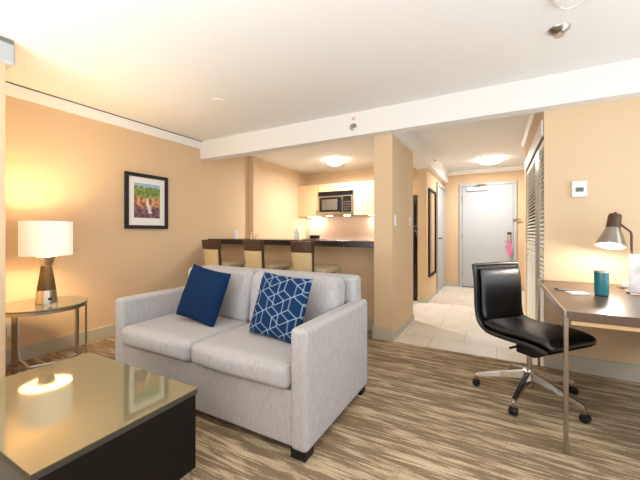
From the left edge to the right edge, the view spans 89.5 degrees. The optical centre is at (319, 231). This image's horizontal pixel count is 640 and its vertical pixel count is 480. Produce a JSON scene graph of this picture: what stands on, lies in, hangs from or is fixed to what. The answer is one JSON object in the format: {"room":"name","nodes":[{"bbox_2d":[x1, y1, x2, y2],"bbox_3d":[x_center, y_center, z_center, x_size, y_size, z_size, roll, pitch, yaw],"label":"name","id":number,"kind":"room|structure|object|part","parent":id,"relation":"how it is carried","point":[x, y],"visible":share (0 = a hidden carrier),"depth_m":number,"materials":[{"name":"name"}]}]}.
{"room":"hotel room","nodes":[
{"label":"hotel room","id":0,"kind":"room"},
{"bbox_2d":[0,62,4,377],"bbox_3d":[-2.507,-0.070,2.299,0.835,2.440,0.145,0,0,29],"label":"wall","id":1,"kind":"structure","parent":0,"point":[2,65],"depth_m":2.15,"materials":[{"name":"paint"}]},
{"bbox_2d":[0,36,13,44],"bbox_3d":[-2.451,-1.278,2.272,0.758,0.025,0.212,0,0,29],"label":"trim","id":2,"kind":"structure","parent":1,"relation":"attached to","point":[1,37],"depth_m":2.15,"materials":[{"name":"paint"}]},
{"bbox_2d":[0,40,14,69],"bbox_3d":[-2.446,-1.195,2.268,0.770,0.140,0.230,0,0,29],"label":"trim","id":3,"kind":"structure","parent":1,"relation":"attached to","point":[7,50],"depth_m":2.15,"materials":[{"name":"paint"}]},
{"bbox_2d":[5,95,306,349],"bbox_3d":[-2.214,-0.070,3.806,0.100,2.440,8.050,0,0,29],"label":"wall","id":4,"kind":"structure","parent":0,"point":[60,165],"depth_m":3.50,"materials":[{"name":"paint"}]},
{"bbox_2d":[7,321,18,336],"bbox_3d":[-2.688,0.850,2.828,0.009,0.120,0.080,0,0,29],"label":"wall outlet","id":5,"kind":"object","parent":4,"relation":"attached to","point":[8,324],"visible":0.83,"depth_m":2.81,"materials":[{"name":"white plastic"}]},
{"bbox_2d":[18,343,27,365],"bbox_3d":[-2.567,1.002,2.779,0.253,0.288,0.034,0,0,21],"label":"lamp cord","id":6,"kind":"object","parent":4,"relation":"attached to","point":[18,343],"visible":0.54,"depth_m":2.79,"materials":[{"name":"white plastic"}]},
{"bbox_2d":[5,324,114,365],"bbox_3d":[-2.179,1.085,3.750,0.016,0.130,2.715,0,0,29],"label":"baseboard","id":7,"kind":"structure","parent":4,"relation":"attached to","point":[30,351],"depth_m":3.11,"materials":[{"name":"paint"}]},
{"bbox_2d":[5,81,201,148],"bbox_3d":[-2.256,-1.230,3.578,0.045,0.095,2.340,0,0,29],"label":"trim","id":8,"kind":"structure","parent":4,"relation":"attached to","point":[11,90],"depth_m":3.35,"materials":[{"name":"white paint"}]},
{"bbox_2d":[124,171,167,228],"bbox_3d":[-2.086,-0.366,3.905,0.030,0.654,0.544,0,0,29],"label":"framed picture","id":9,"kind":"object","parent":4,"relation":"attached to","point":[145,196],"visible":1,"depth_m":3.88,"materials":[{"name":"multicoloured paper"}]},
{"bbox_2d":[134,182,159,218],"bbox_3d":[-2.087,-0.374,3.906,0.001,0.410,0.330,0,0,29],"label":"print","id":10,"kind":"object","parent":9,"relation":"attached to","point":[146,196],"depth_m":3.90},
{"bbox_2d":[249,156,260,237],"bbox_3d":[-1.128,-0.070,5.582,0.100,2.440,0.190,0,0,29],"label":"wall column","id":11,"kind":"structure","parent":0,"point":[254,162],"depth_m":5.52,"materials":[{"name":"paint"}]},
{"bbox_2d":[221,244,373,318],"bbox_3d":[-0.375,0.660,4.401,2.555,0.980,0.120,0,0,29],"label":"wall","id":12,"kind":"structure","parent":0,"point":[359,261],"depth_m":3.98,"materials":[{"name":"paint"}]},
{"bbox_2d":[208,238,373,247],"bbox_3d":[-0.376,0.135,4.401,2.554,0.070,0.640,0,0,29],"label":"countertop","id":13,"kind":"structure","parent":12,"relation":"on","point":[267,241],"depth_m":3.88,"materials":[{"name":"black stone"}]},
{"bbox_2d":[234,230,237,238],"bbox_3d":[-1.214,0.035,4.655,0.062,0.130,0.062,0,0,29],"label":"pillar candle","id":14,"kind":"object","parent":13,"relation":"on","point":[235,231],"visible":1,"depth_m":4.63,"materials":[{"name":"white wax"}]},
{"bbox_2d":[294,227,298,239],"bbox_3d":[-0.307,0.020,4.250,0.060,0.160,0.060,0,0,29],"label":"soap bottle","id":15,"kind":"object","parent":13,"relation":"on","point":[296,232],"visible":1,"depth_m":4.22,"materials":[{"name":"white plastic"}]},
{"bbox_3d":[-0.074,0.094,4.259,0.260,0.012,0.200,0,0,29],"label":"serving tray","id":16,"kind":"object","parent":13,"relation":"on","visible":0},
{"bbox_2d":[310,235,319,238],"bbox_3d":[-0.070,0.065,4.256,0.110,0.046,0.080,0,0,29],"label":"box","id":17,"kind":"object","parent":16,"relation":"on","point":[311,236],"visible":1,"depth_m":4.22,"materials":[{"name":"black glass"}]},
{"bbox_2d":[367,318,373,329],"bbox_3d":[-0.401,1.085,4.337,2.539,0.130,0.016,0,0,29],"label":"baseboard","id":18,"kind":"structure","parent":12,"relation":"attached to","point":[370,322],"depth_m":3.79,"materials":[{"name":"paint"}]},
{"bbox_2d":[0,0,639,173],"bbox_3d":[0.463,-1.340,3.033,5.540,0.100,9.265,0,0,29],"label":"ceiling","id":19,"kind":"structure","parent":0,"point":[162,64],"depth_m":2.36,"materials":[{"name":"paint"}]},
{"bbox_2d":[212,98,224,103],"bbox_3d":[-0.996,-1.286,3.179,0.120,0.008,0.120,0,0,29],"label":"cover plate","id":20,"kind":"object","parent":19,"relation":"attached to","point":[216,100],"visible":1,"depth_m":3.17,"materials":[{"name":"paint"}]},
{"bbox_2d":[326,158,343,165],"bbox_3d":[0.269,-1.231,5.781,0.320,0.118,0.320,0,0,29],"label":"ceiling light","id":21,"kind":"object","parent":19,"relation":"attached to","point":[332,161],"visible":1,"depth_m":5.68,"materials":[{"name":"white glass"}]},
{"bbox_2d":[200,58,639,160],"bbox_3d":[0.662,-1.163,3.397,5.340,0.255,0.145,0,0,29],"label":"ceiling beam","id":22,"kind":"structure","parent":19,"relation":"attached to","point":[620,80],"depth_m":3.00,"materials":[{"name":"paint"}]},
{"bbox_2d":[350,123,356,129],"bbox_3d":[0.351,-1.131,3.462,0.074,0.074,0.040,0,0,29],"label":"sprinkler","id":23,"kind":"object","parent":22,"relation":"attached to","point":[353,126],"visible":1,"depth_m":3.46,"materials":[{"name":"metal"}]},
{"bbox_2d":[393,131,447,183],"bbox_3d":[1.677,-1.163,5.229,0.250,0.255,4.045,0,0,29],"label":"ceiling beam","id":24,"kind":"structure","parent":19,"relation":"attached to","point":[423,157],"depth_m":4.72,"materials":[{"name":"paint"}]},
{"bbox_2d":[478,156,502,164],"bbox_3d":[3.010,-1.236,5.706,0.400,0.108,0.400,0,0,29],"label":"ceiling light","id":25,"kind":"object","parent":19,"relation":"attached to","point":[487,160],"visible":1,"depth_m":5.59,"materials":[{"name":"white glass"}]},
{"bbox_2d":[547,23,570,38],"bbox_3d":[1.518,-1.266,2.053,0.120,0.049,0.120,0,0,29],"label":"sprinkler","id":26,"kind":"object","parent":19,"relation":"attached to","point":[558,31],"visible":1,"depth_m":2.03,"materials":[{"name":"metal"}]},
{"bbox_2d":[553,0,585,9],"bbox_3d":[1.367,-1.264,1.748,0.170,0.051,0.170,0,0,29],"label":"smoke detector","id":27,"kind":"object","parent":19,"relation":"attached to","point":[560,4],"visible":1,"depth_m":1.76,"materials":[{"name":"white plastic"}]},
{"bbox_2d":[5,285,639,479],"bbox_3d":[0.463,1.190,3.033,5.540,0.080,9.265,0,0,29],"label":"floor","id":28,"kind":"structure","parent":0,"point":[420,414],"depth_m":1.93,"materials":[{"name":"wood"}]},
{"bbox_2d":[5,296,87,374],"bbox_3d":[-2.299,0.870,2.672,0.620,0.560,0.620,0,0,29],"label":"side table","id":29,"kind":"object","parent":28,"relation":"on","point":[22,308],"visible":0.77,"depth_m":2.52,"materials":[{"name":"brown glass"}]},
{"bbox_3d":[-2.293,0.885,2.424,0.038,0.530,0.014,0,0,-1],"label":"leg","id":30,"kind":"part","parent":29,"relation":"part of","materials":[{"name":"metal"}]},
{"bbox_2d":[18,221,72,304],"bbox_3d":[-2.285,0.251,2.699,0.348,0.678,0.348,0,0,29],"label":"table lamp","id":31,"kind":"object","parent":29,"relation":"on","point":[45,241],"visible":1,"depth_m":2.62,"materials":[{"name":"white fabric"}]},
{"bbox_3d":[-2.285,0.052,2.699,0.348,0.281,0.348,0,0,29],"label":"lamp shade","id":32,"kind":"part","parent":31,"relation":"part of","materials":[{"name":"white fabric"}]},
{"bbox_3d":[-2.285,0.381,2.699,0.128,0.202,0.128,0,0,29],"label":"stem","id":33,"kind":"part","parent":31,"relation":"part of","materials":[{"name":"brown metal"}]},
{"bbox_3d":[-2.049,0.885,2.724,0.014,0.530,0.038,0,0,-12],"label":"leg","id":34,"kind":"part","parent":29,"relation":"part of","materials":[{"name":"metal"}]},
{"bbox_3d":[-2.051,0.885,2.833,0.014,0.530,0.038,0,0,-33],"label":"leg","id":35,"kind":"part","parent":29,"relation":"part of","materials":[{"name":"metal"}]},
{"bbox_2d":[0,352,197,479],"bbox_3d":[-1.134,0.940,1.468,0.940,0.420,0.618,0,0,29],"label":"coffee table","id":36,"kind":"object","parent":28,"relation":"on","point":[87,416],"visible":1,"depth_m":1.33,"materials":[{"name":"beige glass"}]},
{"bbox_3d":[-1.277,0.926,1.208,0.916,0.327,0.014,0,0,29],"label":"drawer","id":37,"kind":"part","parent":36,"relation":"part of","materials":[{"name":"brown wood"}]},
{"bbox_2d":[202,240,245,266],"bbox_3d":[-1.274,0.625,4.296,0.460,1.050,0.548,0,0,29],"label":"bar stool","id":38,"kind":"object","parent":28,"relation":"on","point":[211,248],"visible":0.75,"depth_m":4.08,"materials":[{"name":"beige fabric"}]},
{"bbox_3d":[-1.388,0.349,4.108,0.248,0.258,0.072,0,0,29],"label":"backrest","id":39,"kind":"part","parent":38,"relation":"part of","materials":[{"name":"beige fabric"}]},
{"bbox_3d":[-1.375,0.295,4.130,0.256,0.380,0.119,0,0,29],"label":"frame","id":40,"kind":"part","parent":38,"relation":"part of","materials":[{"name":"brown wood"}]},
{"bbox_3d":[-1.243,0.422,4.352,0.460,0.094,0.420,0,0,29],"label":"seat","id":41,"kind":"part","parent":38,"relation":"part of","materials":[{"name":"beige leather"}]},
{"bbox_2d":[115,265,366,462],"bbox_3d":[-0.595,0.721,2.349,1.660,0.858,0.912,0,0,29],"label":"sofa","id":42,"kind":"object","parent":28,"relation":"on","point":[291,394],"visible":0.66,"depth_m":1.95,"materials":[{"name":"fabric"}]},
{"bbox_3d":[-1.268,0.795,2.741,0.103,0.619,0.870,0,0,29],"label":"arm","id":43,"kind":"part","parent":42,"relation":"part of","materials":[{"name":"fabric"}]},
{"bbox_2d":[121,313,249,361],"bbox_3d":[-0.977,0.744,2.409,0.724,0.167,0.649,0,0,29],"label":"seat cushion","id":44,"kind":"object","parent":42,"relation":"on","point":[168,337],"depth_m":2.21,"materials":[{"name":"fabric"}]},
{"bbox_2d":[176,264,230,326],"bbox_3d":[-0.871,0.466,2.404,0.444,0.432,0.181,0,0,31],"label":"throw pillow","id":45,"kind":"object","parent":42,"relation":"on","point":[202,297],"visible":1,"depth_m":2.34,"materials":[{"name":"blue fabric"}]},
{"bbox_2d":[188,266,257,320],"bbox_3d":[-0.818,0.505,2.696,0.728,0.427,0.269,0,0,29],"label":"cushion","id":46,"kind":"object","parent":42,"relation":"on","point":[235,306],"depth_m":2.49,"materials":[{"name":"fabric"}]},
{"bbox_2d":[191,322,290,389],"bbox_3d":[-0.338,0.744,2.059,0.727,0.166,0.651,0,0,29],"label":"seat cushion","id":47,"kind":"object","parent":42,"relation":"on","point":[237,354],"depth_m":1.82,"materials":[{"name":"fabric"}]},
{"bbox_2d":[249,272,312,343],"bbox_3d":[-0.255,0.472,2.054,0.425,0.406,0.179,0,0,33],"label":"throw pillow","id":48,"kind":"object","parent":42,"relation":"on","point":[281,302],"visible":0.96,"depth_m":1.99,"materials":[{"name":"blue fabric"}]},
{"bbox_3d":[-0.412,0.701,2.683,1.570,0.778,0.141,0,0,29],"label":"backrest","id":49,"kind":"part","parent":42,"relation":"part of","materials":[{"name":"fabric"}]},
{"bbox_2d":[249,271,344,322],"bbox_3d":[-0.182,0.503,2.349,0.732,0.422,0.267,0,0,29],"label":"cushion","id":50,"kind":"object","parent":42,"relation":"on","point":[327,291],"depth_m":2.17,"materials":[{"name":"fabric"}]},
{"bbox_3d":[-0.091,1.122,1.666,0.090,0.056,0.085,0,0,29],"label":"leg","id":51,"kind":"part","parent":42,"relation":"part of","materials":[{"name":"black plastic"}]},
{"bbox_3d":[0.098,0.795,1.993,0.103,0.619,0.870,0,0,29],"label":"arm","id":52,"kind":"part","parent":42,"relation":"part of","materials":[{"name":"fabric"}]},
{"bbox_3d":[0.270,1.122,2.326,0.090,0.056,0.080,0,0,29],"label":"leg","id":53,"kind":"part","parent":42,"relation":"part of","materials":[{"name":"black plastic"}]},
{"bbox_2d":[242,240,292,269],"bbox_3d":[-0.668,0.625,3.964,0.460,1.050,0.548,0,0,29],"label":"bar stool","id":54,"kind":"object","parent":28,"relation":"on","point":[254,250],"visible":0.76,"depth_m":3.76,"materials":[{"name":"beige fabric"}]},
{"bbox_3d":[-0.783,0.349,3.776,0.248,0.258,0.072,0,0,29],"label":"backrest","id":55,"kind":"part","parent":54,"relation":"part of","materials":[{"name":"beige fabric"}]},
{"bbox_3d":[-0.770,0.295,3.799,0.256,0.380,0.119,0,0,29],"label":"frame","id":56,"kind":"part","parent":54,"relation":"part of","materials":[{"name":"brown wood"}]},
{"bbox_3d":[-0.638,0.422,4.020,0.460,0.094,0.420,0,0,29],"label":"seat","id":57,"kind":"part","parent":54,"relation":"part of","materials":[{"name":"beige leather"}]},
{"bbox_2d":[290,241,340,272],"bbox_3d":[-0.081,0.625,3.643,0.460,1.050,0.548,0,0,29],"label":"bar stool","id":58,"kind":"object","parent":28,"relation":"on","point":[302,252],"visible":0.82,"depth_m":3.43,"materials":[{"name":"beige fabric"}]},
{"bbox_3d":[-0.195,0.349,3.454,0.248,0.258,0.072,0,0,29],"label":"backrest","id":59,"kind":"part","parent":58,"relation":"part of","materials":[{"name":"beige fabric"}]},
{"bbox_3d":[-0.183,0.295,3.477,0.256,0.380,0.119,0,0,29],"label":"frame","id":60,"kind":"part","parent":58,"relation":"part of","materials":[{"name":"brown wood"}]},
{"bbox_3d":[-0.050,0.422,3.699,0.460,0.094,0.420,0,0,29],"label":"seat","id":61,"kind":"part","parent":58,"relation":"part of","materials":[{"name":"beige leather"}]},
{"bbox_2d":[413,195,417,300],"bbox_3d":[1.473,0.270,5.814,0.700,1.760,0.745,0,0,29],"label":"refrigerator","id":62,"kind":"object","parent":28,"relation":"on","point":[415,197],"visible":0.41,"depth_m":5.37,"materials":[{"name":"black plastic"}]},
{"bbox_3d":[1.570,-0.280,5.361,0.025,0.340,0.043,0,0,29],"label":"handle","id":63,"kind":"part","parent":62,"relation":"part of","materials":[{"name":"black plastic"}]},
{"bbox_3d":[1.570,0.275,5.361,0.025,0.550,0.043,0,0,29],"label":"handle","id":64,"kind":"part","parent":62,"relation":"part of","materials":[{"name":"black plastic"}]},
{"bbox_3d":[1.330,-0.338,5.553,0.700,0.545,0.058,0,0,29],"label":"freezer door","id":65,"kind":"part","parent":62,"relation":"part of","materials":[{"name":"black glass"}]},
{"bbox_3d":[1.330,0.525,5.553,0.700,1.150,0.058,0,0,29],"label":"door","id":66,"kind":"part","parent":62,"relation":"part of","materials":[{"name":"black glass"}]},
{"bbox_2d":[472,261,596,422],"bbox_3d":[1.476,0.691,2.233,0.694,0.918,0.671,0,0,-21],"label":"office chair","id":67,"kind":"object","parent":28,"relation":"on","point":[498,308],"visible":0.98,"depth_m":2.28,"materials":[{"name":"black leather"}]},
{"bbox_3d":[1.304,1.021,2.345,0.305,0.102,0.047,0,0,30],"label":"arm","id":68,"kind":"part","parent":67,"relation":"part of","materials":[{"name":"silver metal"}]},
{"bbox_3d":[1.384,0.458,2.457,0.410,0.376,0.066,0,0,-21],"label":"backrest","id":69,"kind":"part","parent":67,"relation":"part of","materials":[{"name":"black leather"}]},
{"bbox_3d":[1.248,0.487,2.177,0.026,0.496,0.554,0,0,-21],"label":"rail","id":70,"kind":"part","parent":67,"relation":"part of","materials":[{"name":"black leather"}]},
{"bbox_3d":[1.341,0.782,2.208,0.121,0.020,0.016,0,0,-21],"label":"tilt lever","id":71,"kind":"part","parent":67,"relation":"part of","materials":[{"name":"black plastic"}]},
{"bbox_3d":[1.499,1.021,2.433,0.047,0.102,0.305,0,0,12],"label":"arm","id":72,"kind":"part","parent":67,"relation":"part of","materials":[{"name":"silver metal"}]},
{"bbox_3d":[1.327,1.021,2.132,0.305,0.102,0.047,0,0,-42],"label":"arm","id":73,"kind":"part","parent":67,"relation":"part of","materials":[{"name":"silver metal"}]},
{"bbox_3d":[1.480,0.678,2.209,0.440,0.084,0.508,0,0,-21],"label":"seat","id":74,"kind":"part","parent":67,"relation":"part of","materials":[{"name":"black leather"}]},
{"bbox_3d":[1.644,1.021,2.275,0.305,0.102,0.047,0,0,-6],"label":"arm","id":75,"kind":"part","parent":67,"relation":"part of","materials":[{"name":"silver metal"}]},
{"bbox_3d":[1.538,1.021,2.088,0.047,0.102,0.305,0,0,-24],"label":"arm","id":76,"kind":"part","parent":67,"relation":"part of","materials":[{"name":"silver metal"}]},
{"bbox_2d":[537,279,639,453],"bbox_3d":[1.921,0.779,2.038,0.800,0.742,1.264,0,0,29],"label":"desk","id":77,"kind":"object","parent":28,"relation":"on","point":[620,310],"visible":0.97,"depth_m":1.71,"materials":[{"name":"brown wood"}]},
{"bbox_3d":[1.874,0.797,2.766,0.018,0.705,0.028,0,0,29],"label":"leg","id":78,"kind":"part","parent":77,"relation":"part of","materials":[{"name":"metal"}]},
{"bbox_3d":[1.282,0.797,1.683,0.018,0.705,0.028,0,0,29],"label":"leg","id":79,"kind":"part","parent":77,"relation":"part of","materials":[{"name":"metal"}]},
{"bbox_2d":[554,288,582,291],"bbox_3d":[1.727,0.404,2.248,0.160,0.012,0.012,0,0,43],"label":"pen","id":80,"kind":"object","parent":77,"relation":"on","point":[554,288],"visible":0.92,"depth_m":2.25,"materials":[{"name":"silver metal"}]},
{"bbox_2d":[564,291,592,294],"bbox_3d":[1.723,0.407,2.158,0.120,0.006,0.090,0,0,9],"label":"notepad","id":81,"kind":"object","parent":77,"relation":"on","point":[569,292],"visible":1,"depth_m":2.15,"materials":[{"name":"white paper"}]},
{"bbox_2d":[594,270,608,296],"bbox_3d":[1.809,0.329,2.076,0.076,0.163,0.076,0,0,29],"label":"tumbler","id":82,"kind":"object","parent":77,"relation":"on","point":[601,277],"visible":1,"depth_m":2.05,"materials":[{"name":"teal ceramic"}]},
{"bbox_3d":[1.809,0.253,2.076,0.076,0.012,0.076,0,0,29],"label":"lid","id":83,"kind":"part","parent":82,"relation":"part of","materials":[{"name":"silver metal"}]},
{"bbox_3d":[1.629,0.468,1.496,0.750,0.020,0.021,0,0,29],"label":"rail","id":84,"kind":"part","parent":77,"relation":"part of","materials":[{"name":"brown wood"}]},
{"bbox_2d":[594,212,632,288],"bbox_3d":[2.184,0.130,2.348,0.305,0.560,0.184,0,0,14],"label":"desk lamp","id":85,"kind":"object","parent":77,"relation":"on","point":[612,237],"visible":0.91,"depth_m":2.35,"materials":[{"name":"metal"}]},
{"bbox_3d":[2.125,0.046,2.363,0.185,0.171,0.182,0,0,29],"label":"lamp shade","id":86,"kind":"part","parent":85,"relation":"part of","materials":[{"name":"metal"}]},
{"bbox_2d":[622,282,628,286],"bbox_3d":[2.213,0.377,2.325,0.050,0.034,0.035,0,0,29],"label":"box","id":87,"kind":"object","parent":77,"relation":"on","point":[625,284],"visible":0.56,"depth_m":2.32,"materials":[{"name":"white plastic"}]},
{"bbox_2d":[626,254,639,294],"bbox_3d":[2.136,0.278,2.104,0.200,0.265,0.060,0,0,25],"label":"stand","id":88,"kind":"object","parent":77,"relation":"on","point":[634,259],"visible":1,"depth_m":2.13,"materials":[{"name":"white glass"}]},
{"bbox_2d":[307,167,417,239],"bbox_3d":[0.867,-0.070,6.644,2.580,2.440,0.112,0,0,29],"label":"wall","id":89,"kind":"structure","parent":0,"point":[337,227],"depth_m":6.80,"materials":[{"name":"beige paint"}]},
{"bbox_2d":[299,185,325,216],"bbox_3d":[-0.167,-0.655,6.933,0.487,0.650,0.372,0,0,29],"label":"upper cabinet","id":90,"kind":"object","parent":89,"relation":"attached to","point":[308,195],"visible":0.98,"depth_m":6.79,"materials":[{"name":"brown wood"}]},
{"bbox_2d":[319,182,353,191],"bbox_3d":[0.390,-0.900,6.628,0.778,0.160,0.372,0,0,29],"label":"upper cabinet","id":91,"kind":"object","parent":89,"relation":"attached to","point":[348,185],"visible":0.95,"depth_m":6.47,"materials":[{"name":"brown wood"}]},
{"bbox_2d":[318,190,356,215],"bbox_3d":[0.376,-0.571,6.603,0.754,0.495,0.425,0,0,29],"label":"microwave","id":92,"kind":"object","parent":91,"relation":"attached to","point":[330,203],"visible":0.99,"depth_m":6.43,"materials":[{"name":"metal"}]},
{"bbox_3d":[0.208,-0.535,6.516,0.543,0.381,0.030,0,0,29],"label":"door","id":93,"kind":"part","parent":92,"relation":"part of","materials":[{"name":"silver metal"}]},
{"bbox_3d":[0.540,-0.535,6.334,0.207,0.381,0.030,0,0,29],"label":"control panel","id":94,"kind":"part","parent":92,"relation":"part of","materials":[{"name":"black metal"}]},
{"bbox_2d":[354,180,373,215],"bbox_3d":[0.987,-0.655,6.301,0.580,0.650,0.372,0,0,29],"label":"upper cabinet","id":95,"kind":"object","parent":89,"relation":"attached to","point":[363,190],"visible":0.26,"depth_m":6.20,"materials":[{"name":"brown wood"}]},
{"bbox_2d":[413,177,417,195],"bbox_3d":[1.535,-0.795,5.933,0.715,0.310,0.492,0,0,29],"label":"upper cabinet","id":96,"kind":"object","parent":89,"relation":"attached to","point":[415,180],"visible":0.06,"depth_m":5.62,"materials":[{"name":"brown wood"}]},
{"bbox_2d":[374,134,412,333],"bbox_3d":[0.904,-0.070,3.869,0.200,2.440,0.965,0,0,29],"label":"wall pillar","id":97,"kind":"structure","parent":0,"point":[393,161],"depth_m":3.48,"materials":[{"name":"paint"}]},
{"bbox_2d":[372,314,413,341],"bbox_3d":[0.898,1.085,3.863,0.228,0.130,0.981,0,0,29],"label":"baseboard","id":98,"kind":"structure","parent":97,"relation":"attached to","point":[380,333],"depth_m":3.46,"materials":[{"name":"paint"}]},
{"bbox_2d":[418,168,443,297],"bbox_3d":[2.143,-0.070,6.143,0.140,2.440,1.995,0,0,29],"label":"wall","id":99,"kind":"structure","parent":0,"point":[426,179],"depth_m":5.28,"materials":[{"name":"paint"}]},
{"bbox_2d":[417,289,436,302],"bbox_3d":[1.892,1.110,5.672,0.152,0.080,0.952,0,0,29],"label":"baseboard","id":100,"kind":"structure","parent":99,"relation":"attached to","point":[419,299],"depth_m":5.29,"materials":[{"name":"paint"}]},
{"bbox_2d":[428,188,435,276],"bbox_3d":[1.967,0.010,5.649,0.025,1.480,0.680,0,0,29],"label":"wall mirror","id":101,"kind":"object","parent":99,"relation":"attached to","point":[431,193],"visible":1,"depth_m":5.57,"materials":[{"name":"brown wood"}]},
{"bbox_3d":[1.962,0.010,5.652,0.010,1.400,0.600,0,0,29],"label":"glass","id":102,"kind":"part","parent":101,"relation":"part of","materials":[{"name":"mirror"}]},
{"bbox_2d":[436,182,444,292],"bbox_3d":[2.448,0.105,6.469,0.081,2.090,0.980,0,0,29],"label":"door","id":103,"kind":"structure","parent":99,"relation":"in","point":[440,190],"depth_m":6.44,"materials":[{"name":"paint"}]},
{"bbox_2d":[444,170,523,285],"bbox_3d":[3.795,-0.070,6.433,2.760,2.440,0.100,0,0,29],"label":"wall","id":104,"kind":"structure","parent":0,"point":[452,188],"depth_m":6.85,"materials":[{"name":"paint"}]},
{"bbox_2d":[445,281,458,285],"bbox_3d":[2.812,1.105,6.906,0.300,0.090,0.014,0,0,29],"label":"baseboard","id":105,"kind":"structure","parent":104,"relation":"attached to","point":[448,283],"depth_m":6.90,"materials":[{"name":"paint"}]},
{"bbox_2d":[448,165,523,175],"bbox_3d":[3.858,-1.248,6.313,2.535,0.080,0.050,0,0,29],"label":"trim","id":106,"kind":"structure","parent":104,"relation":"attached to","point":[511,168],"depth_m":6.56,"materials":[{"name":"white paint"}]},
{"bbox_2d":[459,181,520,287],"bbox_3d":[3.412,0.075,6.522,1.101,2.150,0.111,0,0,29],"label":"door","id":107,"kind":"structure","parent":104,"relation":"in","point":[484,236],"depth_m":6.58,"materials":[{"name":"paint"}]},
{"bbox_2d":[507,241,510,255],"bbox_3d":[3.693,0.318,6.297,0.070,0.285,0.004,0,0,29],"label":"hanger","id":108,"kind":"object","parent":107,"relation":"hanging from","point":[509,242],"visible":1,"depth_m":6.29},
{"bbox_2d":[524,112,543,314],"bbox_3d":[3.011,-0.070,3.445,1.266,2.440,2.205,0,0,29],"label":"wall","id":109,"kind":"structure","parent":0,"point":[538,117],"depth_m":4.45,"materials":[{"name":"paint"}]},
{"bbox_2d":[521,113,534,146],"bbox_3d":[2.440,-1.263,3.760,0.040,0.050,2.200,0,0,29],"label":"trim","id":110,"kind":"structure","parent":109,"relation":"attached to","point":[531,116],"depth_m":3.92,"materials":[{"name":"white paint"}]},
{"bbox_2d":[527,157,534,319],"bbox_3d":[2.579,0.153,3.926,0.037,1.953,1.165,0,0,29],"label":"door","id":111,"kind":"structure","parent":109,"relation":"in","point":[531,171],"depth_m":3.96,"materials":[{"name":"paint"}]},
{"bbox_2d":[525,119,543,170],"bbox_3d":[2.377,-0.905,3.621,0.016,0.140,1.885,0,0,29],"label":"trim","id":112,"kind":"structure","parent":109,"relation":"attached to","point":[539,134],"depth_m":3.22,"materials":[{"name":"white paint"}]},
{"bbox_2d":[527,137,543,170],"bbox_3d":[2.434,-0.831,3.634,0.060,0.009,1.822,0,0,29],"label":"trim","id":113,"kind":"structure","parent":109,"relation":"attached to","point":[543,137],"depth_m":3.35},
{"bbox_2d":[535,149,538,319],"bbox_3d":[2.222,0.153,3.270,0.042,1.953,0.324,0,0,29],"label":"door","id":114,"kind":"structure","parent":109,"relation":"in","point":[537,153],"depth_m":3.32,"materials":[{"name":"wood"}]},
{"bbox_2d":[539,139,543,359],"bbox_3d":[2.045,0.153,2.950,0.037,1.953,0.402,0,0,29],"label":"door","id":115,"kind":"structure","parent":109,"relation":"in","point":[541,148],"depth_m":3.06,"materials":[{"name":"paint"}]},
{"bbox_2d":[544,97,639,365],"bbox_3d":[2.496,-0.070,2.504,1.266,2.440,0.100,0,0,29],"label":"wall","id":116,"kind":"structure","parent":0,"point":[598,144],"depth_m":2.61,"materials":[{"name":"paint"}]},
{"bbox_2d":[571,181,586,196],"bbox_3d":[2.117,-0.350,2.638,0.100,0.130,0.030,0,0,29],"label":"thermostat","id":117,"kind":"object","parent":116,"relation":"attached to","point":[578,188],"visible":1,"depth_m":2.63,"materials":[{"name":"white plastic"}]},
{"bbox_2d":[545,353,639,382],"bbox_3d":[2.471,1.085,2.452,1.260,0.130,0.016,0,0,29],"label":"baseboard","id":118,"kind":"structure","parent":116,"relation":"attached to","point":[604,368],"depth_m":2.58,"materials":[{"name":"paint"}]}
]}

